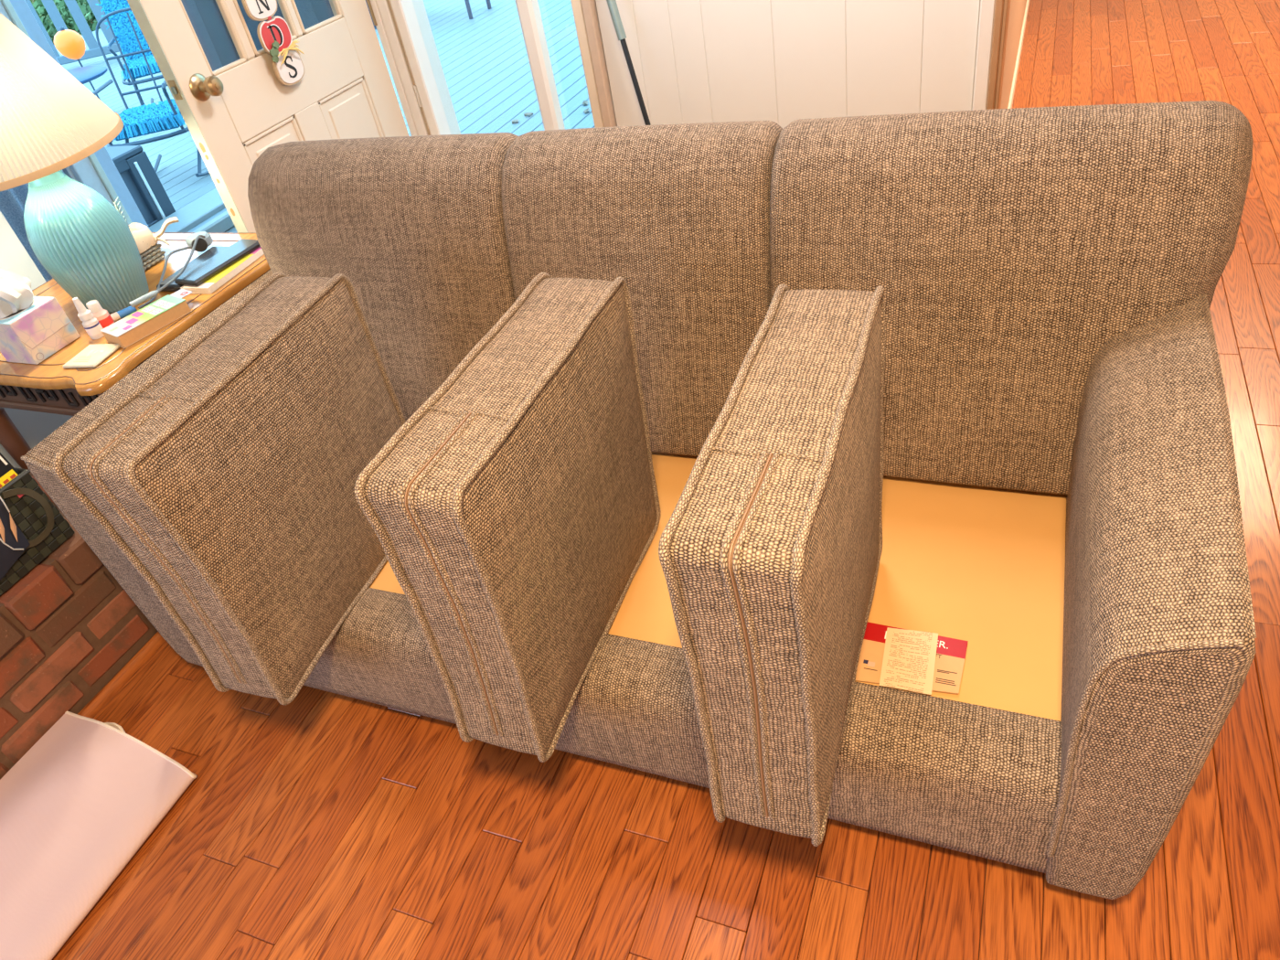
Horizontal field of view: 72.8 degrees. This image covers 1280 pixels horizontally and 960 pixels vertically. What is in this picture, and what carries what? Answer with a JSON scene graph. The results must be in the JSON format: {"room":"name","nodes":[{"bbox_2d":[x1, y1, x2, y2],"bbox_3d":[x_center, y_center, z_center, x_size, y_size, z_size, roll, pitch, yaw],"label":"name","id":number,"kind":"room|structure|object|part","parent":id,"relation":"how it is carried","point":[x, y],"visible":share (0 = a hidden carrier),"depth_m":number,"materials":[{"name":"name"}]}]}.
{"room":"living room","nodes":[
{"label":"living room","id":0,"kind":"room"},
{"bbox_2d":[0,211,73,468],"bbox_3d":[-2.814,0.084,1.186,0.150,2.462,3.860,7,42,22],"label":"wall","id":1,"kind":"structure","parent":0,"point":[34,426],"depth_m":2.83,"materials":[{"name":"white paint"}]},
{"bbox_2d":[52,0,1279,959],"bbox_3d":[0.571,-0.877,3.536,7.460,0.120,10.693,7,42,22],"label":"floor","id":2,"kind":"structure","parent":0,"point":[321,825],"depth_m":1.71,"materials":[{"name":"brown wood"}]},
{"bbox_2d":[0,472,165,779],"bbox_3d":[-1.946,0.600,1.979,0.969,0.379,1.562,7,42,22],"label":"hearth","id":3,"kind":"object","parent":2,"relation":"on","point":[71,636],"visible":0.43,"depth_m":2.08,"materials":[{"name":"red brick"}]},
{"bbox_2d":[0,467,74,596],"bbox_3d":[-1.597,0.162,1.960,0.358,0.198,0.408,7,42,22],"label":"storage basket","id":4,"kind":"object","parent":3,"relation":"on","point":[41,523],"visible":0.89,"depth_m":2.00,"materials":[{"name":"black wicker"}]},
{"bbox_2d":[0,452,19,488],"bbox_3d":[-1.463,0.022,1.901,0.034,0.145,0.192,7,42,22],"label":"magazine","id":5,"kind":"object","parent":4,"relation":"in","point":[8,472],"visible":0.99,"depth_m":1.96,"materials":[{"name":"paper"}]},
{"bbox_2d":[0,496,29,580],"bbox_3d":[-1.452,0.165,1.881,0.039,0.172,0.250,7,42,22],"label":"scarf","id":6,"kind":"object","parent":4,"relation":"hanging from","point":[13,542],"visible":1,"depth_m":1.94,"materials":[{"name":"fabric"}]},
{"bbox_2d":[0,512,17,545],"bbox_3d":[-1.443,0.137,1.875,0.023,0.120,0.194,7,42,22],"label":"print","id":7,"kind":"object","parent":6,"relation":"attached to","point":[8,528],"depth_m":1.94,"materials":[{"name":"orange paper"}]},
{"bbox_3d":[-1.397,0.079,1.979,0.011,0.147,0.100,14,45,29],"label":"handle","id":8,"kind":"part","parent":4,"relation":"part of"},
{"bbox_3d":[-1.467,0.763,1.940,0.022,0.023,1.480,7,42,22],"label":"shoe moulding","id":9,"kind":"part","parent":3,"relation":"part of","materials":[{"name":"brown wood"}]},
{"bbox_2d":[0,710,197,959],"bbox_3d":[-1.333,0.885,1.726,0.446,0.058,0.925,7,42,22],"label":"mat","id":10,"kind":"object","parent":2,"relation":"on","point":[76,808],"visible":1,"depth_m":1.86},
{"bbox_2d":[0,232,270,472],"bbox_3d":[-1.465,-0.284,2.717,0.782,0.652,0.859,7,42,22],"label":"end table","id":11,"kind":"object","parent":2,"relation":"on","point":[48,387],"visible":0.33,"depth_m":2.31,"materials":[{"name":"brown wood"}]},
{"bbox_3d":[-1.858,-0.081,2.611,0.080,0.600,0.080,7,42,22],"label":"leg","id":12,"kind":"part","parent":11,"relation":"part of","materials":[{"name":"brown wood"}]},
{"bbox_2d":[0,269,80,364],"bbox_3d":[-1.593,-0.443,2.236,0.120,0.236,0.158,7,42,22],"label":"tissue box","id":13,"kind":"object","parent":11,"relation":"on","point":[33,328],"visible":1,"depth_m":2.22,"materials":[{"name":"cardboard"}]},
{"bbox_2d":[0,296,53,324],"bbox_3d":[-1.597,-0.437,2.229,0.116,0.001,0.138,7,42,22],"label":"box top","id":14,"kind":"object","parent":13,"relation":"on","point":[27,311],"depth_m":2.21,"materials":[{"name":"cardboard"}]},
{"bbox_3d":[-1.626,-0.200,2.344,0.672,0.022,0.032,7,42,22],"label":"apron moulding","id":15,"kind":"part","parent":11,"relation":"part of","materials":[{"name":"brown wood"}]},
{"bbox_2d":[0,12,149,313],"bbox_3d":[-1.545,-0.793,2.247,0.465,0.736,0.465,7,42,22],"label":"table lamp","id":16,"kind":"object","parent":11,"relation":"on","point":[50,122],"visible":0.92,"depth_m":2.19,"materials":[{"name":"teal ceramic"}]},
{"bbox_3d":[-1.578,-0.949,2.119,0.465,0.327,0.465,7,42,22],"label":"lamp shade","id":17,"kind":"part","parent":16,"relation":"part of","materials":[{"name":"white fabric"}]},
{"bbox_2d":[72,297,104,339],"bbox_3d":[-1.450,-0.427,2.277,0.039,0.115,0.039,7,42,22],"label":"bottle","id":18,"kind":"object","parent":11,"relation":"on","point":[92,326],"visible":0.97,"depth_m":2.27,"materials":[{"name":"white plastic"}]},
{"bbox_2d":[62,343,120,368],"bbox_3d":[-1.394,-0.316,2.212,0.104,0.008,0.106,1,40,16],"label":"notepad","id":19,"kind":"object","parent":11,"relation":"on","point":[92,356],"visible":1,"depth_m":2.20,"materials":[{"name":"beige paper"}]},
{"bbox_2d":[85,349,104,357],"bbox_3d":[-1.390,-0.328,2.219,0.046,0.001,0.039,-20,39,-10],"label":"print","id":20,"kind":"object","parent":19,"relation":"on","point":[90,353],"depth_m":2.21},
{"bbox_2d":[85,299,114,328],"bbox_3d":[-1.449,-0.443,2.329,0.046,0.075,0.046,7,42,22],"label":"pill bottle","id":21,"kind":"object","parent":11,"relation":"on","point":[102,315],"visible":0.74,"depth_m":2.31,"materials":[{"name":"plastic"}]},
{"bbox_2d":[110,306,137,321],"bbox_3d":[-1.419,-0.454,2.377,0.075,0.021,0.021,-36,45,-27],"label":"glue stick","id":22,"kind":"object","parent":11,"relation":"on","point":[117,315],"visible":0.77,"depth_m":2.37,"materials":[{"name":"blue plastic"}]},
{"bbox_2d":[99,294,191,348],"bbox_3d":[-1.303,-0.421,2.295,0.092,0.035,0.200,18,47,32],"label":"box","id":23,"kind":"object","parent":11,"relation":"on","point":[157,314],"visible":1,"depth_m":2.27,"materials":[{"name":"white cardboard"}]},
{"bbox_2d":[170,288,192,298],"bbox_3d":[-1.256,-0.502,2.361,0.056,0.003,0.058,18,47,32],"label":"card","id":24,"kind":"object","parent":23,"relation":"in","point":[181,293],"visible":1,"depth_m":2.37,"materials":[{"name":"white paper"}]},
{"bbox_2d":[128,216,179,270],"bbox_3d":[-1.534,-0.704,2.634,0.214,0.114,0.227,7,42,22],"label":"basket","id":25,"kind":"object","parent":11,"relation":"on","point":[150,251],"visible":0.34,"depth_m":2.63,"materials":[{"name":"wicker"}]},
{"bbox_2d":[111,198,126,221],"bbox_3d":[-1.574,-0.796,2.632,0.023,0.107,0.052,7,42,22],"label":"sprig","id":26,"kind":"object","parent":25,"relation":"in","point":[116,198],"visible":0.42,"depth_m":2.62,"materials":[{"name":"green plant"}]},
{"bbox_2d":[128,231,213,309],"bbox_3d":[-1.341,-0.614,2.500,0.110,0.070,0.450,-10,39,3],"label":"charger","id":27,"kind":"object","parent":11,"relation":"on","point":[199,241],"visible":0.99,"depth_m":2.54,"materials":[{"name":"white plastic"}]},
{"bbox_2d":[156,246,227,291],"bbox_3d":[-1.296,-0.622,2.549,0.094,0.021,0.250,5,42,20],"label":"tablet","id":28,"kind":"object","parent":11,"relation":"on","point":[212,251],"visible":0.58,"depth_m":2.54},
{"bbox_2d":[180,246,264,294],"bbox_3d":[-1.196,-0.618,2.522,0.100,0.020,0.285,5,42,19],"label":"magazine","id":29,"kind":"object","parent":11,"relation":"on","point":[214,282],"visible":0.42,"depth_m":2.46,"materials":[{"name":"paper"}]},
{"bbox_2d":[174,238,260,286],"bbox_3d":[-1.213,-0.632,2.511,0.090,0.015,0.266,11,44,25],"label":"tablet","id":30,"kind":"object","parent":29,"relation":"on","point":[208,269],"visible":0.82,"depth_m":2.49,"materials":[{"name":"black plastic"}]},
{"bbox_2d":[606,0,650,125],"bbox_3d":[0.001,-1.295,2.952,0.028,1.416,0.424,-30,42,-21],"label":"leaning pole","id":31,"kind":"object","parent":2,"relation":"on","point":[612,4],"visible":0.35,"depth_m":2.88,"materials":[{"name":"metal"}]},
{"bbox_2d":[20,100,1256,899],"bbox_3d":[-0.065,-0.104,1.856,2.202,1.003,1.050,7,42,22],"label":"sofa","id":32,"kind":"object","parent":2,"relation":"on","point":[1059,642],"visible":0.69,"depth_m":1.60,"materials":[{"name":"fabric"}]},
{"bbox_3d":[-0.967,-0.120,2.303,0.183,0.663,1.046,7,42,22],"label":"arm","id":33,"kind":"part","parent":32,"relation":"part of","materials":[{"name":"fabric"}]},
{"bbox_2d":[52,272,405,705],"bbox_3d":[-0.704,0.005,1.718,0.195,0.623,0.629,4,41,19],"label":"seat cushion","id":34,"kind":"object","parent":32,"relation":"on","point":[227,477],"visible":0.89,"depth_m":1.57,"materials":[{"name":"fabric"}]},
{"bbox_2d":[354,272,660,762],"bbox_3d":[-0.166,0.050,1.523,0.199,0.618,0.626,6,42,21],"label":"seat cushion","id":35,"kind":"object","parent":32,"relation":"on","point":[515,512],"visible":1,"depth_m":1.36,"materials":[{"name":"fabric"}]},
{"bbox_3d":[-0.170,0.416,1.759,1.865,0.264,0.154,7,42,22],"label":"rail","id":36,"kind":"part","parent":32,"relation":"part of","materials":[{"name":"fabric"}]},
{"bbox_2d":[658,284,885,846],"bbox_3d":[0.247,0.114,1.338,0.193,0.621,0.628,6,42,21],"label":"seat cushion","id":37,"kind":"object","parent":32,"relation":"on","point":[770,549],"visible":1,"depth_m":1.12,"materials":[{"name":"fabric"}]},
{"bbox_3d":[0.870,0.098,1.564,0.183,0.663,1.046,7,42,22],"label":"arm","id":38,"kind":"part","parent":32,"relation":"part of","materials":[{"name":"fabric"}]},
{"bbox_2d":[595,0,980,128],"bbox_3d":[-0.983,-1.922,3.167,4.358,2.462,0.140,7,42,22],"label":"wall","id":39,"kind":"structure","parent":0,"point":[783,62],"depth_m":2.83,"materials":[{"name":"paint"}]},
{"bbox_2d":[0,169,63,281],"bbox_3d":[-3.072,-1.806,3.703,0.076,2.202,0.700,7,42,22],"label":"window","id":40,"kind":"structure","parent":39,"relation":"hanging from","point":[13,200],"depth_m":4.14,"materials":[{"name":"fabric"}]},
{"bbox_2d":[149,187,234,232],"bbox_3d":[-2.579,-1.613,5.246,0.500,0.080,1.440,7,42,22],"label":"trim","id":41,"kind":"structure","parent":39,"relation":"attached to","point":[208,213],"depth_m":5.15,"materials":[{"name":"paint"}]},
{"bbox_2d":[0,0,418,229],"bbox_3d":[-1.945,-1.937,3.664,2.193,2.172,0.235,7,42,22],"label":"trim","id":42,"kind":"structure","parent":39,"relation":"attached to","point":[97,171],"depth_m":4.33,"materials":[{"name":"white paint"}]},
{"bbox_3d":[-2.962,-1.994,3.986,0.065,2.160,0.035,7,42,22],"label":"casing","id":43,"kind":"part","parent":42,"relation":"part of","materials":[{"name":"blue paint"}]},
{"bbox_2d":[127,0,409,232],"bbox_3d":[-1.150,-1.413,2.882,0.124,2.030,0.977,7,42,22],"label":"door","id":44,"kind":"structure","parent":39,"relation":"in","point":[237,111],"depth_m":2.81,"materials":[{"name":"paint"}]},
{"bbox_3d":[-1.361,-1.141,2.544,0.026,0.055,0.004,7,42,22],"label":"latch plate","id":45,"kind":"part","parent":44,"relation":"part of","materials":[{"name":"gold metal"}]},
{"bbox_3d":[-1.279,-1.167,2.578,0.076,0.076,0.076,7,42,22],"label":"knob","id":46,"kind":"part","parent":44,"relation":"part of","materials":[{"name":"gold metal"}]},
{"bbox_2d":[241,0,304,85],"bbox_3d":[-1.165,-1.437,2.781,0.039,0.323,0.149,7,42,22],"label":"door sign","id":47,"kind":"object","parent":44,"relation":"hanging from","point":[274,35],"visible":1,"depth_m":2.80,"materials":[{"name":"wood"}]},
{"bbox_3d":[-1.175,-0.917,3.044,0.019,0.618,0.265,7,42,22],"label":"panel moulding","id":48,"kind":"part","parent":44,"relation":"part of","materials":[{"name":"paint"}]},
{"bbox_3d":[-1.183,-0.918,3.047,0.019,0.618,0.265,7,42,22],"label":"panel","id":49,"kind":"part","parent":44,"relation":"part of","materials":[{"name":"paint"}]},
{"bbox_3d":[-1.178,-1.361,2.935,0.046,0.198,0.678,7,42,22],"label":"rail","id":50,"kind":"part","parent":44,"relation":"part of","materials":[{"name":"paint"}]},
{"bbox_3d":[-1.033,-1.174,3.321,0.019,0.618,0.285,7,42,22],"label":"panel moulding","id":51,"kind":"part","parent":44,"relation":"part of","materials":[{"name":"paint"}]},
{"bbox_3d":[-1.041,-1.175,3.324,0.019,0.618,0.285,7,42,22],"label":"panel","id":52,"kind":"part","parent":44,"relation":"part of","materials":[{"name":"paint"}]},
{"bbox_2d":[375,0,617,135],"bbox_3d":[-0.548,-1.739,3.077,0.860,2.130,0.190,7,42,22],"label":"window","id":53,"kind":"structure","parent":39,"relation":"in","point":[406,24],"depth_m":3.21,"materials":[{"name":"paint"}]},
{"bbox_3d":[-0.182,-1.661,2.896,0.034,2.120,0.060,7,42,22],"label":"casing","id":54,"kind":"part","parent":53,"relation":"part of","materials":[{"name":"brown wood"}]},
{"bbox_3d":[-0.131,-1.818,2.738,0.133,2.340,0.011,7,42,22],"label":"panel","id":55,"kind":"part","parent":39,"relation":"part of","materials":[{"name":"paint"}]},
{"bbox_3d":[-0.013,-1.804,2.691,0.122,2.340,0.011,7,42,22],"label":"panel","id":56,"kind":"part","parent":39,"relation":"part of","materials":[{"name":"paint"}]},
{"bbox_3d":[0.096,-1.791,2.647,0.111,2.340,0.011,7,42,22],"label":"panel","id":57,"kind":"part","parent":39,"relation":"part of","materials":[{"name":"paint"}]},
{"bbox_3d":[0.255,-1.772,2.583,0.232,2.340,0.011,7,42,22],"label":"panel","id":58,"kind":"part","parent":39,"relation":"part of","materials":[{"name":"paint"}]},
{"bbox_3d":[0.469,-1.746,2.497,0.232,2.340,0.011,7,42,22],"label":"panel","id":59,"kind":"part","parent":39,"relation":"part of","materials":[{"name":"paint"}]},
{"bbox_3d":[0.684,-1.721,2.410,0.231,2.340,0.011,7,42,22],"label":"panel","id":60,"kind":"part","parent":39,"relation":"part of","materials":[{"name":"paint"}]},
{"bbox_3d":[0.863,-1.700,2.338,0.156,2.340,0.011,7,42,22],"label":"panel","id":61,"kind":"part","parent":39,"relation":"part of","materials":[{"name":"paint"}]},
{"bbox_2d":[1000,0,1026,108],"bbox_3d":[1.854,-3.300,4.121,0.140,2.462,4.920,7,42,22],"label":"wall","id":62,"kind":"structure","parent":0,"point":[1017,9],"depth_m":3.63,"materials":[{"name":"paint"}]},
{"bbox_2d":[971,0,1010,110],"bbox_3d":[1.013,-1.633,2.410,0.076,2.300,0.182,7,42,22],"label":"trim","id":63,"kind":"structure","parent":62,"relation":"attached to","point":[994,15],"depth_m":2.60,"materials":[{"name":"paint"}]},
{"bbox_2d":[1007,0,1030,108],"bbox_3d":[2.095,-2.377,4.793,0.013,0.110,4.800,7,42,22],"label":"baseboard","id":64,"kind":"structure","parent":62,"relation":"attached to","point":[1010,101],"depth_m":4.57,"materials":[{"name":"paint"}]},
{"label":"outside","id":65,"kind":"structure","parent":0,"visible":0},
{"bbox_3d":[-0.935,-13.346,20.286,60.000,0.280,37.700,7,42,22],"label":"ground","id":66,"kind":"structure","parent":65,"visible":0},
{"bbox_2d":[30,0,85,21],"bbox_3d":[-12.829,-10.004,17.641,4.793,1.807,3.621,7,42,22],"label":"shrub","id":67,"kind":"object","parent":66,"relation":"on","point":[31,1],"visible":0.02,"depth_m":17.34,"materials":[{"name":"green plant"}]},
{"bbox_2d":[32,0,100,44],"bbox_3d":[-8.632,-7.619,14.181,2.996,1.140,2.479,7,42,22],"label":"shrub","id":68,"kind":"object","parent":66,"relation":"on","point":[38,5],"visible":0.19,"depth_m":13.59,"materials":[{"name":"green plant"}]},
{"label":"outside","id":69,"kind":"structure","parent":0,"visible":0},
{"bbox_2d":[53,0,594,232],"bbox_3d":[-3.174,-4.251,8.815,12.776,0.160,9.000,7,42,22],"label":"deck","id":70,"kind":"object","parent":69,"point":[484,58],"visible":0.04,"depth_m":7.06,"materials":[{"name":"paint"}]},
{"bbox_2d":[25,0,121,64],"bbox_3d":[-7.343,-5.351,10.224,9.271,1.200,0.110,-17,39,-6],"label":"deck railing","id":71,"kind":"object","parent":70,"relation":"on","point":[94,51],"visible":0.17,"depth_m":10.36,"materials":[{"name":"paint"}]},
{"bbox_3d":[-7.272,-5.011,10.502,9.161,0.090,0.090,-17,39,-6],"label":"rail","id":72,"kind":"part","parent":71,"relation":"part of","materials":[{"name":"paint"}]},
{"bbox_2d":[53,26,100,99],"bbox_3d":[-5.253,-3.900,8.167,0.250,0.662,0.250,7,42,22],"label":"garden light","id":73,"kind":"object","parent":70,"relation":"on","point":[69,43],"visible":0.95,"depth_m":7.98,"materials":[{"name":"yellow glass"}]},
{"bbox_3d":[-5.281,-4.036,8.055,0.250,0.250,0.250,7,42,22],"label":"globe","id":74,"kind":"part","parent":73,"relation":"part of","materials":[{"name":"orange"}]},
{"bbox_2d":[66,65,107,84],"bbox_3d":[-5.003,-3.281,7.622,0.840,0.437,0.840,7,42,22],"label":"round table","id":75,"kind":"object","parent":70,"relation":"on","point":[83,75],"visible":0.17,"depth_m":7.50,"materials":[{"name":"blue metal"}]},
{"bbox_2d":[95,0,163,105],"bbox_3d":[-4.255,-3.774,7.526,0.650,1.070,0.779,-21,40,-11],"label":"deck chair","id":76,"kind":"object","parent":70,"relation":"on","point":[120,23],"visible":0.41,"depth_m":7.57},
{"bbox_3d":[-4.469,-3.692,7.393,0.045,0.094,0.568,-21,40,-11],"label":"armrest","id":77,"kind":"part","parent":76,"relation":"part of","materials":[{"name":"metal"}]},
{"bbox_3d":[-4.348,-3.457,7.307,0.020,0.230,0.020,-37,45,-28],"label":"arm post","id":78,"kind":"part","parent":76,"relation":"part of","materials":[{"name":"metal"}]},
{"bbox_2d":[99,0,151,60],"bbox_3d":[-4.394,-4.073,7.632,0.500,0.603,0.177,-21,40,-11],"label":"cushion","id":79,"kind":"object","parent":76,"relation":"on","point":[120,23],"depth_m":7.61,"materials":[{"name":"blue fabric"}]},
{"bbox_3d":[-4.352,-3.337,7.570,0.032,0.298,0.365,-23,40,-14],"label":"leg","id":80,"kind":"part","parent":76,"relation":"part of","materials":[{"name":"metal"}]},
{"bbox_3d":[-4.202,-3.589,7.615,0.650,0.026,0.675,-21,40,-11],"label":"seat frame","id":81,"kind":"part","parent":76,"relation":"part of","materials":[{"name":"metal"}]},
{"bbox_2d":[105,145,175,226],"bbox_3d":[-3.239,-1.592,5.082,0.549,0.465,0.685,7,42,22],"label":"bin","id":82,"kind":"object","parent":70,"relation":"on","point":[133,164],"visible":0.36,"depth_m":5.12,"materials":[{"name":"plastic"}]},
{"bbox_3d":[-3.276,-1.757,4.949,0.542,0.035,0.685,7,42,22],"label":"lid","id":83,"kind":"part","parent":82,"relation":"part of","materials":[{"name":"grey plastic"}]},
{"bbox_2d":[92,7,209,177],"bbox_3d":[-3.330,-2.570,5.874,0.650,0.998,0.779,-13,39,-2],"label":"deck chair","id":84,"kind":"object","parent":70,"relation":"on","point":[143,120],"visible":0.68,"depth_m":5.84,"materials":[{"name":"metal"}]},
{"bbox_3d":[-3.579,-2.543,5.760,0.045,0.094,0.568,-13,39,-2],"label":"armrest","id":85,"kind":"part","parent":84,"relation":"part of","materials":[{"name":"grey metal"}]},
{"bbox_3d":[-3.294,-2.409,5.939,0.650,0.026,0.676,-13,39,-2],"label":"seat frame","id":86,"kind":"part","parent":84,"relation":"part of","materials":[{"name":"metal"}]},
{"bbox_3d":[-3.090,-2.657,5.774,0.046,0.094,0.568,-13,39,-2],"label":"armrest","id":87,"kind":"part","parent":84,"relation":"part of","materials":[{"name":"metal"}]},
{"bbox_3d":[-3.039,-2.401,5.679,0.020,0.230,0.020,-28,41,-19],"label":"arm post","id":88,"kind":"part","parent":84,"relation":"part of","materials":[{"name":"metal"}]},
{"bbox_2d":[181,0,333,71],"bbox_3d":[-1.759,-2.136,4.178,1.030,1.950,0.144,7,42,22],"label":"window","id":89,"kind":"structure","parent":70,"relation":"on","point":[207,20],"depth_m":4.16,"materials":[{"name":"glass"}]},
{"bbox_2d":[365,0,491,29],"bbox_3d":[-2.244,-5.088,9.096,1.400,0.470,0.485,7,42,22],"label":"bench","id":90,"kind":"object","parent":70,"relation":"on","point":[467,4],"visible":0.55,"depth_m":8.85,"materials":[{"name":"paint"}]},
{"bbox_3d":[-2.866,-5.014,9.189,0.044,0.440,0.044,7,42,22],"label":"leg","id":91,"kind":"part","parent":90,"relation":"part of","materials":[{"name":"beige wood"}]},
{"bbox_3d":[-1.759,-4.882,8.743,0.044,0.440,0.044,7,42,22],"label":"leg","id":92,"kind":"part","parent":90,"relation":"part of","materials":[{"name":"metal"}]},
{"bbox_3d":[-1.618,-5.137,9.018,0.044,0.440,0.044,7,42,22],"label":"leg","id":93,"kind":"part","parent":90,"relation":"part of","materials":[{"name":"metal"}]}
]}

